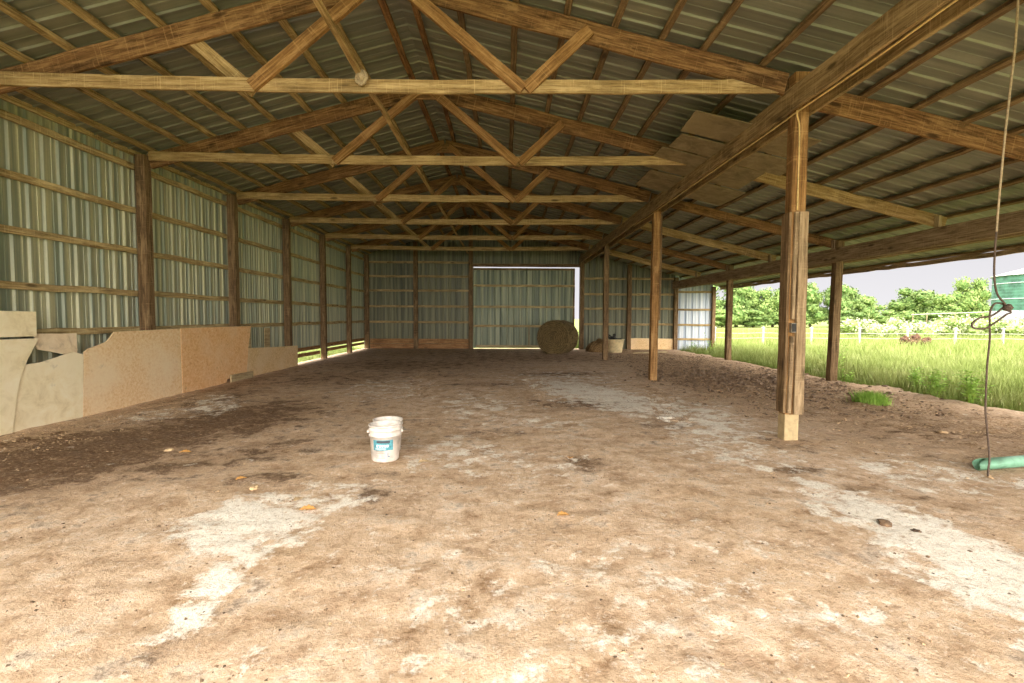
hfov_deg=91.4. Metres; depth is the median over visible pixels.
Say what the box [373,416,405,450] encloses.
bucket
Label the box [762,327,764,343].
fence post
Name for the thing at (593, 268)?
wall
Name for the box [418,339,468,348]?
planks
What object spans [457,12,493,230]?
purlin
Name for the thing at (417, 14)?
purlin
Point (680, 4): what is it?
purlin
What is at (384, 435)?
bucket
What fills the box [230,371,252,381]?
plank
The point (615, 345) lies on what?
tub
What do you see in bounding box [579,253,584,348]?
post
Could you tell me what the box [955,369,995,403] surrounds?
weed
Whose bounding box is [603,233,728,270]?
rafter
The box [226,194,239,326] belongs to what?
wall post
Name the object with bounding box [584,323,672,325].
back girt
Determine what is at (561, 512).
dry leaf
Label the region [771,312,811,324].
bush
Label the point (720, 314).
bush
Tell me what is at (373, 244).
roof truss
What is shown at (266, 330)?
plank
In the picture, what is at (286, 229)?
wall post
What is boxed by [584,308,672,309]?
back girt
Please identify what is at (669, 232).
rafter
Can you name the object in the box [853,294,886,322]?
tree
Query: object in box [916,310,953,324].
bush
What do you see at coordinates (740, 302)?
tree
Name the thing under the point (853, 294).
tree
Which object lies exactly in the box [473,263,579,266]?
door track
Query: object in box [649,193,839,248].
rafter
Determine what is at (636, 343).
plywood sheet
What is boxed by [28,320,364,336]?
wall girt
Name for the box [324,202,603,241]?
roof truss
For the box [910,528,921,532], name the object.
clod
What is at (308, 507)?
dry leaf
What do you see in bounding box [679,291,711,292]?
back girt
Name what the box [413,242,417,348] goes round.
post
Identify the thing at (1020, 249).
board
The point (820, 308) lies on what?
tree
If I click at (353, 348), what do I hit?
grass
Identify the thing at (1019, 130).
purlin
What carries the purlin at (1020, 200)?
on the rafter at (849, 106)
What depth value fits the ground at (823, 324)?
53.08 m
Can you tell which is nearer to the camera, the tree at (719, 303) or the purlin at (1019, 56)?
the purlin at (1019, 56)
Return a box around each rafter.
[589,245,700,276]
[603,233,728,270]
[622,217,776,261]
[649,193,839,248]
[698,154,946,227]
[785,78,1023,161]
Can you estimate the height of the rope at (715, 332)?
0.052 m
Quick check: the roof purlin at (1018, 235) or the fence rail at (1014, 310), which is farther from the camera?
the fence rail at (1014, 310)
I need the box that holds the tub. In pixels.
[608,338,624,352]
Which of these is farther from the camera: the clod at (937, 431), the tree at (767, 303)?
the tree at (767, 303)
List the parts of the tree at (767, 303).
crown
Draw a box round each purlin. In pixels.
[0,0,392,245]
[0,41,382,250]
[17,88,370,253]
[56,0,405,244]
[126,0,417,241]
[198,0,428,234]
[277,19,443,234]
[327,8,454,227]
[377,0,470,226]
[411,4,479,227]
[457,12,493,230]
[507,0,519,232]
[521,0,572,235]
[533,0,628,240]
[545,0,686,243]
[556,0,743,246]
[572,0,835,250]
[600,0,1023,257]
[614,50,1023,261]
[627,93,1023,264]
[640,125,1023,267]
[662,158,1020,268]
[666,177,1023,273]
[679,198,1023,277]
[708,235,1023,284]
[719,243,1023,287]
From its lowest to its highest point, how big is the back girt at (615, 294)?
0.098 m
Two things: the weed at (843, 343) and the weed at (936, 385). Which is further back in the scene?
the weed at (843, 343)
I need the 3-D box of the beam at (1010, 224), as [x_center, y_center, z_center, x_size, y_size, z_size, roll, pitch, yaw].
[6.766,-1.705,9.077,0.276,0.302,22.330,0,3,-1]
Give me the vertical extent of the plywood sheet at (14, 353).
1.070 m
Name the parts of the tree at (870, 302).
crown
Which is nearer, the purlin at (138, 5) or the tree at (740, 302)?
the purlin at (138, 5)
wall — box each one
[0,99,363,374]
[363,225,712,349]
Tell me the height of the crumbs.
0.033 m
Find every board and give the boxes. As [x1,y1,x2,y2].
[0,311,36,336]
[83,329,181,416]
[180,326,250,392]
[635,169,745,205]
[643,146,764,189]
[669,133,786,175]
[680,110,820,157]
[720,247,1023,289]
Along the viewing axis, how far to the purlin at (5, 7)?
6.09 m
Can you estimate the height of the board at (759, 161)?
0.412 m
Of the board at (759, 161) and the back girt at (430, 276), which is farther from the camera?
the back girt at (430, 276)
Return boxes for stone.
[249,484,258,489]
[877,519,892,526]
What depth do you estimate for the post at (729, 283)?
15.34 m
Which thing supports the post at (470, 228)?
on the floor
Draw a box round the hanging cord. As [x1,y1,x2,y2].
[971,0,1018,475]
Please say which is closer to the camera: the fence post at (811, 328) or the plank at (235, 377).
the plank at (235, 377)
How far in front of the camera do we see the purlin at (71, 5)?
5.92 m
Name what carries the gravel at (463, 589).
on the floor
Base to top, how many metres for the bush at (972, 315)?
2.471 m
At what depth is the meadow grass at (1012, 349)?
22.14 m
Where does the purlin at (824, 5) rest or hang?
on the roof truss at (373, 244)
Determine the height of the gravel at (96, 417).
0.036 m
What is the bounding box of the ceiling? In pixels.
[0,0,1023,286]
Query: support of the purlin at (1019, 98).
on the rafter at (815, 190)
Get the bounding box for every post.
[134,154,155,330]
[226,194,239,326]
[282,219,292,345]
[319,235,326,358]
[346,246,351,352]
[364,254,369,348]
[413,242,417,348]
[469,227,472,348]
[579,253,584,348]
[602,235,609,359]
[626,265,631,349]
[648,195,662,379]
[673,277,678,349]
[710,287,715,347]
[724,265,733,359]
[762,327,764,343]
[776,71,809,439]
[810,327,812,342]
[826,240,844,380]
[858,327,860,342]
[953,327,957,343]
[1001,328,1004,343]
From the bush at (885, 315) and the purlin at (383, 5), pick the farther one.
the bush at (885, 315)
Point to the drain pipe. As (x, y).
(979, 464)
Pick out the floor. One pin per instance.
(311, 650)
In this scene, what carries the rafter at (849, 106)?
on the beam at (1010, 224)
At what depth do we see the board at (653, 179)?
8.72 m
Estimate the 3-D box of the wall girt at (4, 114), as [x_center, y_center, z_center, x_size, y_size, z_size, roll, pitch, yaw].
[-5.766,-2.711,8.862,0.060,0.106,22.320,0,3,-1]
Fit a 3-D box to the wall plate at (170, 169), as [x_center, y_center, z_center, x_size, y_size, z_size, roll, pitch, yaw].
[-5.770,-2.933,9.190,0.063,0.086,2.054,0,3,-1]
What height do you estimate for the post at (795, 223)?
3.960 m
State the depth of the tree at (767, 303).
69.49 m
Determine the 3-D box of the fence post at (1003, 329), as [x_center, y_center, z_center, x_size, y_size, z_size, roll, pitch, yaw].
[23.889,-0.211,24.326,0.141,0.930,0.141,0,3,-1]
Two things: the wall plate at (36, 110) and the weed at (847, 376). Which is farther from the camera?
the weed at (847, 376)
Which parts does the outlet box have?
plate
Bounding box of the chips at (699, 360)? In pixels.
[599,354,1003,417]
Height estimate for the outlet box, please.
0.100 m
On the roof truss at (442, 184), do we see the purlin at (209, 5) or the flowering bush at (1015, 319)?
the purlin at (209, 5)
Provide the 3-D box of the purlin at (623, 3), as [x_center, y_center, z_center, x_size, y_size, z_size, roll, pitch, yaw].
[1.030,-3.483,8.889,0.100,0.075,22.380,0,3,-1]
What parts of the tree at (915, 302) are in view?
crown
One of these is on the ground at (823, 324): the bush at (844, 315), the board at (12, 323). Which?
the bush at (844, 315)
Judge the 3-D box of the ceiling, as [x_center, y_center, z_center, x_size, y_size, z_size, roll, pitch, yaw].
[1.235,-2.891,9.032,14.820,2.419,22.700,0,3,-1]
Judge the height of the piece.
0.310 m
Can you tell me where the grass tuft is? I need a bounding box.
[845,390,894,405]
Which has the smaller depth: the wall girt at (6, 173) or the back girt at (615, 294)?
the wall girt at (6, 173)
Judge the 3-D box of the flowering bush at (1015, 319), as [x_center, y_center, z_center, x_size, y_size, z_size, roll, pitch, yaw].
[35.339,-0.978,34.492,3.197,1.579,2.401,0,3,-1]
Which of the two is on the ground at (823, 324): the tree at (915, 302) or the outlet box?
the tree at (915, 302)
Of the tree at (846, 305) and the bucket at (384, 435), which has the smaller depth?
the bucket at (384, 435)
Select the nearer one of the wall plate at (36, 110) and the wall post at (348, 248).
the wall plate at (36, 110)
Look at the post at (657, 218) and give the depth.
10.27 m
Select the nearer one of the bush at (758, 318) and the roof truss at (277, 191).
the roof truss at (277, 191)
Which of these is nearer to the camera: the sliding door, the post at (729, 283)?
the post at (729, 283)
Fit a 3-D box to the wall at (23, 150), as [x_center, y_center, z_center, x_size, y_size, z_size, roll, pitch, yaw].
[-5.820,-1.052,8.910,0.022,3.784,22.450,0,3,-1]
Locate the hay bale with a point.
(555, 336)
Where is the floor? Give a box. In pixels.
[0,348,1023,682]
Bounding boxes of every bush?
[715,309,741,327]
[738,309,775,327]
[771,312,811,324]
[826,311,866,324]
[840,316,887,337]
[874,310,919,324]
[881,316,942,337]
[909,320,953,334]
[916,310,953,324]
[928,314,991,336]
[960,311,988,319]
[972,316,1023,336]
[998,316,1023,336]
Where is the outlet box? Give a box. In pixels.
[789,323,796,332]
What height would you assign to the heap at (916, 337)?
0.675 m
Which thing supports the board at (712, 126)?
attached to the header beam at (905, 16)
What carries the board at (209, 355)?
on the floor
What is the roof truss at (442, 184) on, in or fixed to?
attached to the ceiling
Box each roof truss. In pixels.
[0,0,788,96]
[147,94,696,168]
[235,140,650,204]
[289,175,622,226]
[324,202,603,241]
[350,215,589,251]
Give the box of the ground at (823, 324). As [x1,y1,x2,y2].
[298,319,1022,398]
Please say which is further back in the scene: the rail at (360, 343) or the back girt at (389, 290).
the back girt at (389, 290)
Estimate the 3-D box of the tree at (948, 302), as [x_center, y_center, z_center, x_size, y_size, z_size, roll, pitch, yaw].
[71.432,-5.429,83.602,7.117,5.931,6.683,3,4,38]
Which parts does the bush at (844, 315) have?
crown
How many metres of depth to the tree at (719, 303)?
69.36 m
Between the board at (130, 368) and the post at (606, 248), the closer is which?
the board at (130, 368)
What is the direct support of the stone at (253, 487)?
on the floor
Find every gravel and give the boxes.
[0,392,260,492]
[1,385,1022,682]
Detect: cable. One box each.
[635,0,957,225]
[796,110,799,209]
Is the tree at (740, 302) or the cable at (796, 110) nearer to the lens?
the cable at (796, 110)
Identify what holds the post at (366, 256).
on the floor
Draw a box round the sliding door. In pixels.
[473,268,574,347]
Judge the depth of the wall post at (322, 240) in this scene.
15.16 m
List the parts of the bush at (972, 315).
crown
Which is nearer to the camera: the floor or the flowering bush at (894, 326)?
the floor
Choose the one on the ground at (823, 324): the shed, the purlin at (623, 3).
the shed
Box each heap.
[585,338,602,351]
[898,333,931,346]
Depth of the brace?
5.08 m
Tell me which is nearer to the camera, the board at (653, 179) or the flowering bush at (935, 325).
the board at (653, 179)
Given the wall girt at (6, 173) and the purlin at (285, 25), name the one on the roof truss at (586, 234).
the purlin at (285, 25)
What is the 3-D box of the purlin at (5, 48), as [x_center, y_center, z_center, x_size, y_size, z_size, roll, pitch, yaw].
[-5.052,-3.096,8.832,0.111,0.080,22.380,0,3,-1]
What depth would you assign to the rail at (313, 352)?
14.32 m
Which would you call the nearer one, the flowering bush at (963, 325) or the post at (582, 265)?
the post at (582, 265)
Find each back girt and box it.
[369,261,468,263]
[369,275,468,277]
[369,289,468,291]
[369,305,468,307]
[369,321,468,322]
[584,277,673,279]
[584,293,673,295]
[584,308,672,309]
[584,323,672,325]
[678,309,711,310]
[678,324,710,325]
[678,338,710,339]
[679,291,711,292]
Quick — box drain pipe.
[972,455,1023,470]
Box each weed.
[818,343,847,369]
[841,368,853,382]
[908,367,929,388]
[920,369,957,397]
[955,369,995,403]
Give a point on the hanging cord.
(1006, 307)
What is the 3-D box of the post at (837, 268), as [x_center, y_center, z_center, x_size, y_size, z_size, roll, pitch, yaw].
[6.718,-0.551,10.404,0.162,3.050,0.158,1,3,-1]
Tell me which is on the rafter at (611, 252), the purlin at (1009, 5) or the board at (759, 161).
the purlin at (1009, 5)
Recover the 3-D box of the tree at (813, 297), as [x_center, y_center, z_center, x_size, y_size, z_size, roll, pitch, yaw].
[40.586,-5.331,70.373,5.427,6.776,5.995,1,3,14]
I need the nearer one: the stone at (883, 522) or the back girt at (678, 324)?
the stone at (883, 522)
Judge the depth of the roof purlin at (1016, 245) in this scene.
10.44 m
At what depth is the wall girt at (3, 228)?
7.26 m
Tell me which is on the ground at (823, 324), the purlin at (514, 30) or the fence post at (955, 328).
the fence post at (955, 328)
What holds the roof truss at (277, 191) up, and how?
attached to the ceiling
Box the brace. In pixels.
[313,0,468,253]
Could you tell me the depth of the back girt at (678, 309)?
20.24 m
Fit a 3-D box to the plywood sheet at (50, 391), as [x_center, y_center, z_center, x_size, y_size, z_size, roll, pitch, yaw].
[-5.528,0.579,5.975,0.014,0.865,0.985,0,3,-1]
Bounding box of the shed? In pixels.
[990,269,1023,321]
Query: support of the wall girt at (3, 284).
attached to the wall at (23, 150)
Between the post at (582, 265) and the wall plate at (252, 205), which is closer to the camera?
the wall plate at (252, 205)
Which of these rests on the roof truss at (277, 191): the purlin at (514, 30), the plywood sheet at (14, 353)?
the purlin at (514, 30)
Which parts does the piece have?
plywood strip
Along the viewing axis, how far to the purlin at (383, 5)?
6.94 m
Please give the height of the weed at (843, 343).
0.756 m
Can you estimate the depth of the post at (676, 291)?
20.11 m
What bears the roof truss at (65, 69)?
attached to the header beam at (905, 16)
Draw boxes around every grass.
[298,346,361,362]
[680,342,1023,411]
[715,327,1023,371]
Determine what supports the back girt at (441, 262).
attached to the wall at (593, 268)
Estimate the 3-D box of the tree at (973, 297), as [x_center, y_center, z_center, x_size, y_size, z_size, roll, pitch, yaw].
[75.748,-6.633,82.655,6.658,8.471,5.448,-1,3,-18]
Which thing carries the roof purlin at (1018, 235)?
attached to the ceiling
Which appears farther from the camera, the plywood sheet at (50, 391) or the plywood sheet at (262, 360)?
the plywood sheet at (262, 360)
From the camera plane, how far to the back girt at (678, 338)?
20.30 m
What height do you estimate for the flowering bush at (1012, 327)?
1.699 m
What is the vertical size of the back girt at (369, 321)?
0.099 m
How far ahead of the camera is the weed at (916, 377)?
9.22 m
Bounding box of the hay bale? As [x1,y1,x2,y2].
[537,319,579,353]
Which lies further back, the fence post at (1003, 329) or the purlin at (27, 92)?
the fence post at (1003, 329)
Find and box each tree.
[713,285,725,309]
[721,286,755,326]
[743,287,766,326]
[754,287,779,326]
[806,282,826,324]
[806,292,825,326]
[819,282,874,321]
[819,286,854,323]
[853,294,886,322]
[878,287,939,319]
[925,294,964,318]
[950,276,991,313]
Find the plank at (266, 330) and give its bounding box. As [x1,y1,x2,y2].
[264,328,269,346]
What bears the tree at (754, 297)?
on the ground at (823, 324)
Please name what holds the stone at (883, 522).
on the floor
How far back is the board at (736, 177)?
7.66 m
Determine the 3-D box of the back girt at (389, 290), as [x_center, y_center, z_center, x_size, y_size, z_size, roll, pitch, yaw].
[-3.776,-2.044,20.081,4.150,0.101,0.054,0,3,-1]
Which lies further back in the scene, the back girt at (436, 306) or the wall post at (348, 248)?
the back girt at (436, 306)
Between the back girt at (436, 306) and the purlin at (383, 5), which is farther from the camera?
the back girt at (436, 306)
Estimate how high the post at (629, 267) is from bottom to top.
3.528 m
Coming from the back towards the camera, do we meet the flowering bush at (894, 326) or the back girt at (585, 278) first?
the flowering bush at (894, 326)
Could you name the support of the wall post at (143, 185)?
on the floor
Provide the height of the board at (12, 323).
0.300 m
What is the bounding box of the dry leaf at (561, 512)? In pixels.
[557,511,568,515]
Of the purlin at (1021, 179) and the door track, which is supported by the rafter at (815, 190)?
the purlin at (1021, 179)
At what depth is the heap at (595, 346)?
18.56 m
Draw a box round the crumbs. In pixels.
[2,383,1023,682]
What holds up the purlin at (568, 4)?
on the roof truss at (442, 184)
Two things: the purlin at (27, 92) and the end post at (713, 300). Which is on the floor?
the end post at (713, 300)
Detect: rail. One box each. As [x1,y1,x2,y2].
[298,345,319,351]
[298,351,319,357]
[327,338,363,345]
[327,342,363,350]
[911,310,1018,314]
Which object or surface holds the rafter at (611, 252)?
on the header beam at (905, 16)
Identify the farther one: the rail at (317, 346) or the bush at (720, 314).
the bush at (720, 314)
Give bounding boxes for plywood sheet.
[0,338,38,435]
[13,352,82,431]
[247,346,297,375]
[631,338,672,349]
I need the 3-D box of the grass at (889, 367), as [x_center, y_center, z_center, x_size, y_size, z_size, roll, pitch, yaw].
[10.192,0.598,12.864,7.102,0.360,16.935,0,3,-4]
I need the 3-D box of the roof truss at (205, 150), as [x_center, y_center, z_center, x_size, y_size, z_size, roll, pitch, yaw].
[-1.347,-3.303,7.677,8.475,1.338,0.184,0,3,-1]
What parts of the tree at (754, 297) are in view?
crown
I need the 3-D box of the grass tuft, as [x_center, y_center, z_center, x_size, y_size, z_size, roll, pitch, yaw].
[5.548,0.859,7.734,0.664,0.231,0.718,1,3,12]
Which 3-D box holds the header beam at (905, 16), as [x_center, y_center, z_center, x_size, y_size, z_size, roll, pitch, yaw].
[2.963,-2.686,8.964,0.254,0.282,22.300,0,3,-1]
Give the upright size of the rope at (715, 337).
0.052 m
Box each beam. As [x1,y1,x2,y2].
[579,0,984,263]
[672,210,1023,288]
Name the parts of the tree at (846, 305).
crown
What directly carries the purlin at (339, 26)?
on the roof truss at (586, 234)
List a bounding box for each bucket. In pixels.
[367,420,402,462]
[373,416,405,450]
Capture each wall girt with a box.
[0,109,363,260]
[0,168,363,276]
[0,224,363,291]
[0,281,363,308]
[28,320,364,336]
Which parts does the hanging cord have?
cord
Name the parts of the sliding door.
rail, rail, rail, rail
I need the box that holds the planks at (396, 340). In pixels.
[370,338,413,347]
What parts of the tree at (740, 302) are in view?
crown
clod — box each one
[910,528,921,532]
[935,430,948,433]
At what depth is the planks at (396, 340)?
20.13 m
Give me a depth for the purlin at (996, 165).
7.33 m
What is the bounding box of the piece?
[34,333,77,354]
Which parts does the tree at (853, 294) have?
crown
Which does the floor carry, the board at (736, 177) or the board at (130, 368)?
the board at (130, 368)
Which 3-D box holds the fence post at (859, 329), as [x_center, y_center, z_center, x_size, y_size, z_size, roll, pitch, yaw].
[16.840,-0.239,24.234,0.141,0.930,0.141,0,3,-1]
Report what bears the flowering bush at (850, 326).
on the ground at (823, 324)
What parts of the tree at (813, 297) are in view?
crown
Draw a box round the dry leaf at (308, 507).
[299,504,315,509]
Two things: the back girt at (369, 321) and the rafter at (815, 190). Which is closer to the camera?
the rafter at (815, 190)
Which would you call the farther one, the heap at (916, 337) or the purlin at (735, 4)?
the heap at (916, 337)
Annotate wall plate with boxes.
[0,93,141,155]
[161,165,230,194]
[246,202,285,218]

